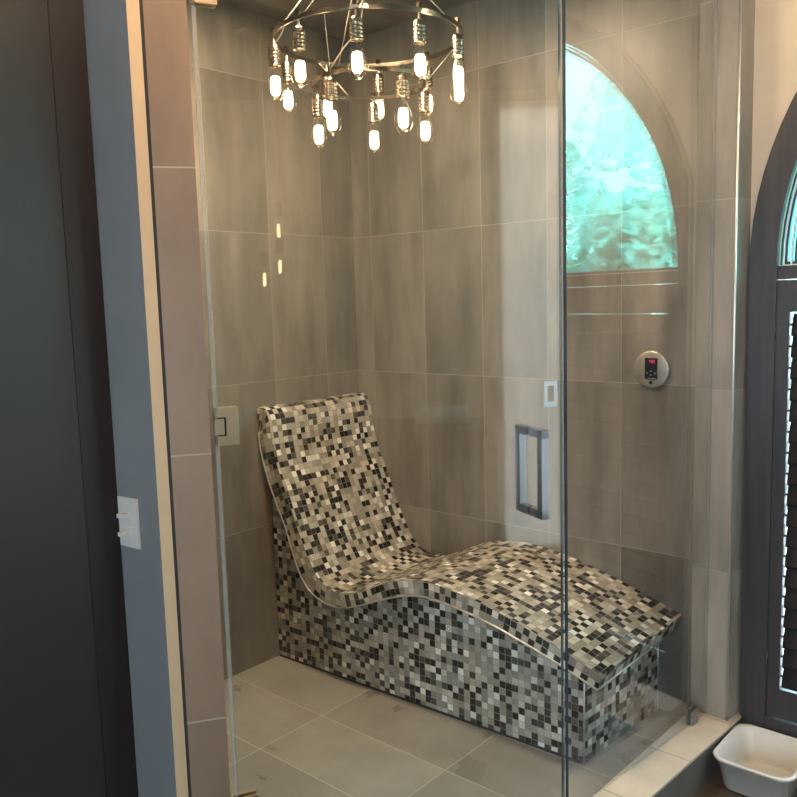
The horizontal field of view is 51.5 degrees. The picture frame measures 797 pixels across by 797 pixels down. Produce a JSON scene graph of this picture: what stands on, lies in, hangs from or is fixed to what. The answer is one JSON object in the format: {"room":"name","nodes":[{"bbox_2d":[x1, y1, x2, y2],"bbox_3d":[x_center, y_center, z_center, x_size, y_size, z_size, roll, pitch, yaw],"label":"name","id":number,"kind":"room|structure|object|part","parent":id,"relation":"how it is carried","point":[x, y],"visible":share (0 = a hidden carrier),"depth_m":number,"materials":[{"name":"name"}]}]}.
{"room":"spa","nodes":[
{"label":"spa","id":0,"kind":"room"},
{"bbox_2d":[0,0,137,796],"bbox_3d":[-1.597,0.154,0.853,0.110,2.730,2.774,4,9,41],"label":"wall","id":1,"kind":"structure","parent":0,"point":[51,745],"depth_m":1.73,"materials":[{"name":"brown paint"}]},
{"bbox_2d":[47,0,137,796],"bbox_3d":[-0.671,0.013,1.822,0.002,2.730,0.077,4,9,41],"label":"trim","id":2,"kind":"structure","parent":1,"relation":"attached to","point":[65,17],"depth_m":1.82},
{"bbox_2d":[83,0,176,796],"bbox_3d":[-0.926,-0.025,2.200,1.298,2.730,0.176,4,9,41],"label":"wall","id":3,"kind":"structure","parent":0,"point":[105,21],"depth_m":1.80,"materials":[{"name":"grey paint"}]},
{"bbox_2d":[116,496,140,548],"bbox_3d":[-0.613,0.280,1.849,0.068,0.113,0.030,3,8,36],"label":"light switch","id":4,"kind":"object","parent":3,"relation":"attached to","point":[128,512],"visible":1,"depth_m":1.85,"materials":[{"name":"white plastic"}]},
{"bbox_2d":[126,0,187,796],"bbox_3d":[-0.515,0.014,1.772,0.026,2.730,0.002,-3,7,-15],"label":"trim","id":5,"kind":"structure","parent":3,"relation":"attached to","point":[132,6],"depth_m":1.77,"materials":[{"name":"beige wood"}]},
{"bbox_2d":[139,0,191,796],"bbox_3d":[-0.500,0.013,1.776,0.007,2.730,0.001,-3,7,-15],"label":"trim","id":6,"kind":"structure","parent":3,"relation":"attached to","point":[140,1],"depth_m":1.77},
{"bbox_2d":[143,0,230,796],"bbox_3d":[-0.455,0.011,1.787,0.086,2.730,0.004,-3,7,-15],"label":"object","id":7,"kind":"structure","parent":3,"relation":"attached to","point":[165,21],"depth_m":1.78,"materials":[{"name":"ceramic"}]},
{"bbox_2d":[190,0,563,796],"bbox_3d":[0.021,-0.028,1.958,0.907,2.600,0.127,-5,8,-27],"label":"shower door","id":8,"kind":"structure","parent":3,"relation":"attached to","point":[225,419],"depth_m":2.10,"materials":[{"name":"clear glass"}]},
{"bbox_3d":[-0.401,0.062,1.810,0.005,0.082,0.020,-5,7,-23],"label":"wall plate","id":9,"kind":"part","parent":8,"relation":"part of","materials":[{"name":"silver metal"}]},
{"bbox_3d":[0.333,0.185,2.179,0.021,0.230,0.058,-5,7,-23],"label":"handle","id":10,"kind":"part","parent":8,"relation":"part of","materials":[{"name":"silver metal"}]},
{"bbox_3d":[0.360,0.192,2.117,0.021,0.230,0.058,-5,7,-23],"label":"handle","id":11,"kind":"part","parent":8,"relation":"part of","materials":[{"name":"silver metal"}]},
{"bbox_3d":[0.013,-0.031,1.979,0.894,2.600,0.010,-5,7,-23],"label":"glass pane","id":12,"kind":"part","parent":8,"relation":"part of","materials":[{"name":"clear glass"}]},
{"bbox_2d":[186,0,358,679],"bbox_3d":[-0.775,-0.158,3.277,0.100,2.730,1.660,4,9,41],"label":"wall","id":13,"kind":"structure","parent":0,"point":[275,210],"depth_m":3.43,"materials":[{"name":"tile"}]},
{"bbox_2d":[217,0,475,40],"bbox_3d":[-0.116,-1.282,0.594,4.480,0.100,4.840,4,9,41],"label":"ceiling","id":14,"kind":"structure","parent":0,"point":[374,20],"depth_m":3.33,"materials":[{"name":"ceramic"}]},
{"bbox_2d":[266,0,467,150],"bbox_3d":[-0.097,-1.144,2.637,0.629,0.658,0.657,4,9,41],"label":"chandelier","id":15,"kind":"object","parent":14,"relation":"hanging from","point":[329,89],"visible":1,"depth_m":2.52,"materials":[{"name":"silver metal"}]},
{"bbox_2d":[268,43,280,67],"bbox_3d":[-0.387,-1.070,2.576,0.039,0.067,0.038,4,9,41],"label":"socket","id":16,"kind":"object","parent":15,"relation":"attached to","point":[274,57],"depth_m":2.56,"materials":[{"name":"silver metal"}]},
{"bbox_2d":[281,60,292,82],"bbox_3d":[-0.372,-1.093,2.760,0.039,0.067,0.038,4,9,41],"label":"socket","id":17,"kind":"object","parent":15,"relation":"attached to","point":[286,66],"depth_m":2.75,"materials":[{"name":"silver metal"}]},
{"bbox_3d":[-0.282,-1.264,2.564,0.196,0.335,0.269,4,9,41],"label":"feed cord","id":18,"kind":"part","parent":15,"relation":"part of","materials":[{"name":"silver metal"}]},
{"bbox_2d":[292,26,305,51],"bbox_3d":[-0.291,-1.054,2.418,0.039,0.067,0.038,4,9,41],"label":"socket","id":19,"kind":"object","parent":15,"relation":"attached to","point":[298,33],"depth_m":2.40,"materials":[{"name":"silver metal"}]},
{"bbox_2d":[312,95,323,116],"bbox_3d":[-0.266,-0.964,2.721,0.039,0.067,0.038,4,9,41],"label":"socket","id":20,"kind":"object","parent":15,"relation":"attached to","point":[317,100],"depth_m":2.71,"materials":[{"name":"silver metal"}]},
{"bbox_2d":[321,71,331,90],"bbox_3d":[-0.251,-1.113,2.899,0.039,0.067,0.038,4,9,41],"label":"socket","id":21,"kind":"object","parent":15,"relation":"attached to","point":[323,79],"depth_m":2.89,"materials":[{"name":"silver metal"}]},
{"bbox_2d":[324,77,337,101],"bbox_3d":[-0.205,-0.941,2.513,0.039,0.067,0.038,4,9,41],"label":"socket","id":22,"kind":"object","parent":15,"relation":"attached to","point":[331,92],"depth_m":2.50,"materials":[{"name":"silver metal"}]},
{"bbox_3d":[-0.104,-1.209,2.456,0.180,0.430,0.224,4,9,41],"label":"feed cord","id":23,"kind":"part","parent":15,"relation":"part of","materials":[{"name":"silver metal"}]},
{"bbox_2d":[349,15,362,41],"bbox_3d":[-0.120,-1.050,2.347,0.039,0.067,0.038,4,9,41],"label":"socket","id":24,"kind":"object","parent":15,"relation":"attached to","point":[355,23],"depth_m":2.33,"materials":[{"name":"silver metal"}]},
{"bbox_2d":[368,102,378,122],"bbox_3d":[-0.086,-0.984,2.842,0.039,0.067,0.038,4,9,41],"label":"socket","id":25,"kind":"object","parent":15,"relation":"attached to","point":[373,108],"depth_m":2.83,"materials":[{"name":"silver metal"}]},
{"bbox_2d":[373,73,383,93],"bbox_3d":[-0.070,-1.123,2.940,0.039,0.067,0.038,4,9,41],"label":"socket","id":26,"kind":"object","parent":15,"relation":"attached to","point":[378,82],"depth_m":2.93,"materials":[{"name":"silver metal"}]},
{"bbox_2d":[396,74,408,98],"bbox_3d":[0.012,-0.946,2.506,0.039,0.067,0.038,4,9,41],"label":"socket","id":27,"kind":"object","parent":15,"relation":"attached to","point":[402,81],"depth_m":2.49,"materials":[{"name":"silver metal"}]},
{"bbox_2d":[413,19,425,44],"bbox_3d":[0.060,-1.061,2.388,0.039,0.067,0.038,4,9,41],"label":"socket","id":28,"kind":"object","parent":15,"relation":"attached to","point":[419,26],"depth_m":2.37,"materials":[{"name":"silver metal"}]},
{"bbox_2d":[419,91,430,112],"bbox_3d":[0.086,-0.973,2.709,0.039,0.067,0.038,4,9,41],"label":"socket","id":29,"kind":"object","parent":15,"relation":"attached to","point":[424,96],"depth_m":2.70,"materials":[{"name":"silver metal"}]},
{"bbox_2d":[422,66,432,86],"bbox_3d":[0.100,-1.119,2.869,0.039,0.067,0.038,4,9,41],"label":"socket","id":30,"kind":"object","parent":15,"relation":"attached to","point":[428,72],"depth_m":2.85,"materials":[{"name":"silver metal"}]},
{"bbox_2d":[451,33,463,57],"bbox_3d":[0.181,-1.081,2.527,0.039,0.067,0.038,4,9,41],"label":"socket","id":31,"kind":"object","parent":15,"relation":"attached to","point":[457,40],"depth_m":2.51,"materials":[{"name":"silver metal"}]},
{"bbox_2d":[453,57,464,72],"bbox_3d":[0.197,-1.103,2.711,0.039,0.067,0.038,4,9,41],"label":"socket","id":32,"kind":"object","parent":15,"relation":"attached to","point":[457,61],"depth_m":2.70,"materials":[{"name":"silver metal"}]},
{"bbox_2d":[224,655,682,796],"bbox_3d":[-0.079,1.249,2.841,1.680,0.100,1.700,4,9,41],"label":"floor","id":33,"kind":"structure","parent":0,"point":[295,729],"depth_m":2.82,"materials":[{"name":"tile"}]},
{"bbox_2d":[257,392,681,764],"bbox_3d":[0.217,0.594,3.210,1.562,1.098,0.616,4,9,41],"label":"lounge chair","id":34,"kind":"object","parent":33,"relation":"on","point":[472,635],"visible":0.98,"depth_m":3.10,"materials":[{"name":"multicoloured tile"}]},
{"bbox_3d":[0.210,0.481,3.199,1.553,0.662,0.614,4,9,41],"label":"edge trim","id":35,"kind":"part","parent":34,"relation":"part of","materials":[{"name":"metal"}]},
{"bbox_3d":[0.602,1.020,2.680,0.006,0.354,0.006,4,9,41],"label":"corner trim","id":36,"kind":"part","parent":34,"relation":"part of","materials":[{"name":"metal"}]},
{"bbox_3d":[0.951,0.979,3.030,0.006,0.334,0.005,0,7,11],"label":"corner trim","id":37,"kind":"part","parent":34,"relation":"part of","materials":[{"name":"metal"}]},
{"bbox_2d":[347,0,700,715],"bbox_3d":[0.441,-0.208,3.406,1.760,2.730,0.140,4,9,41],"label":"wall","id":38,"kind":"structure","parent":0,"point":[456,233],"depth_m":3.17,"materials":[{"name":"tile"}]},
{"bbox_2d":[634,350,670,387],"bbox_3d":[0.894,-0.103,2.919,0.134,0.134,0.017,4,9,41],"label":"shower control panel","id":39,"kind":"object","parent":38,"relation":"attached to","point":[652,369],"visible":1,"depth_m":2.91,"materials":[{"name":"metal"}]},
{"bbox_2d":[691,0,754,720],"bbox_3d":[1.107,-0.151,2.771,0.139,2.730,0.227,4,9,41],"label":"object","id":40,"kind":"structure","parent":38,"relation":"attached to","point":[727,32],"depth_m":2.69,"materials":[{"name":"ceramic"}]},
{"bbox_2d":[693,770,796,796],"bbox_3d":[0.369,1.524,0.639,3.290,0.050,4.740,4,9,41],"label":"floor","id":41,"kind":"structure","parent":0,"point":[715,787],"depth_m":2.62,"materials":[{"name":"tile"}]},
{"bbox_2d":[654,719,740,796],"bbox_3d":[0.826,1.194,2.573,0.144,0.122,0.906,5,9,43],"label":"curb","id":42,"kind":"object","parent":41,"relation":"on","point":[694,777],"visible":0.31,"depth_m":2.60,"materials":[{"name":"tile"}]},
{"bbox_2d":[592,712,741,796],"bbox_3d":[0.824,1.130,2.565,0.148,0.008,0.908,5,9,43],"label":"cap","id":43,"kind":"object","parent":42,"relation":"on","point":[679,746],"visible":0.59,"depth_m":2.58,"materials":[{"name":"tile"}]},
{"bbox_2d":[562,0,698,796],"bbox_3d":[0.728,-0.135,2.429,0.798,2.540,0.022,-8,9,-42],"label":"glass panel","id":44,"kind":"object","parent":43,"relation":"on","point":[691,713],"visible":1,"depth_m":2.18,"materials":[{"name":"clear glass"}]},
{"bbox_3d":[0.726,-0.136,2.428,0.794,2.537,0.010,-8,9,-42],"label":"glass pane","id":45,"kind":"part","parent":44,"relation":"part of","materials":[{"name":"clear glass"}]},
{"bbox_2d":[713,724,796,796],"bbox_3d":[1.167,1.178,2.646,0.249,0.115,0.281,4,9,41],"label":"plastic tub","id":46,"kind":"object","parent":41,"relation":"on","point":[754,761],"visible":1,"depth_m":2.71,"materials":[{"name":"white plastic"}]},
{"bbox_2d":[750,0,796,279],"bbox_3d":[2.172,-0.078,1.904,2.609,2.730,0.140,4,9,41],"label":"wall","id":47,"kind":"structure","parent":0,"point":[775,38],"depth_m":2.57,"materials":[{"name":"beige paint"}]},
{"bbox_2d":[739,92,796,737],"bbox_3d":[2.012,-0.101,2.006,2.220,2.760,0.132,4,9,41],"label":"window","id":48,"kind":"structure","parent":47,"relation":"attached to","point":[765,270],"depth_m":2.67,"materials":[{"name":"brown wood"}]},
{"bbox_3d":[1.992,0.456,2.030,2.220,1.650,0.022,4,9,41],"label":"trim","id":49,"kind":"part","parent":48,"relation":"part of","materials":[{"name":"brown wood"}]},
{"bbox_3d":[2.046,1.195,2.156,2.060,0.150,0.122,4,9,41],"label":"sill","id":50,"kind":"part","parent":48,"relation":"part of","materials":[{"name":"brown wood"}]},
{"bbox_2d":[766,280,796,722],"bbox_3d":[1.477,0.362,2.481,0.687,1.445,0.037,4,9,41],"label":"plantation shutter","id":51,"kind":"object","parent":48,"relation":"attached to","point":[781,692],"visible":1,"depth_m":2.68,"materials":[{"name":"brown wood"}]},
{"bbox_3d":[2.001,-0.881,1.925,2.060,1.030,0.060,4,9,41],"label":"sash","id":52,"kind":"part","parent":48,"relation":"part of","materials":[{"name":"brown wood"}]},
{"bbox_3d":[14.066,1.074,6.654,26.000,0.050,21.400,4,9,41],"label":"ground","id":53,"kind":"structure","parent":0,"visible":0},
{"bbox_2d":[787,230,796,508],"bbox_3d":[3.963,-1.042,8.046,3.352,4.395,3.502,4,9,41],"label":"tree","id":54,"kind":"object","parent":53,"relation":"on","point":[796,230],"visible":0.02,"depth_m":7.68,"materials":[{"name":"green plant"}]}
]}

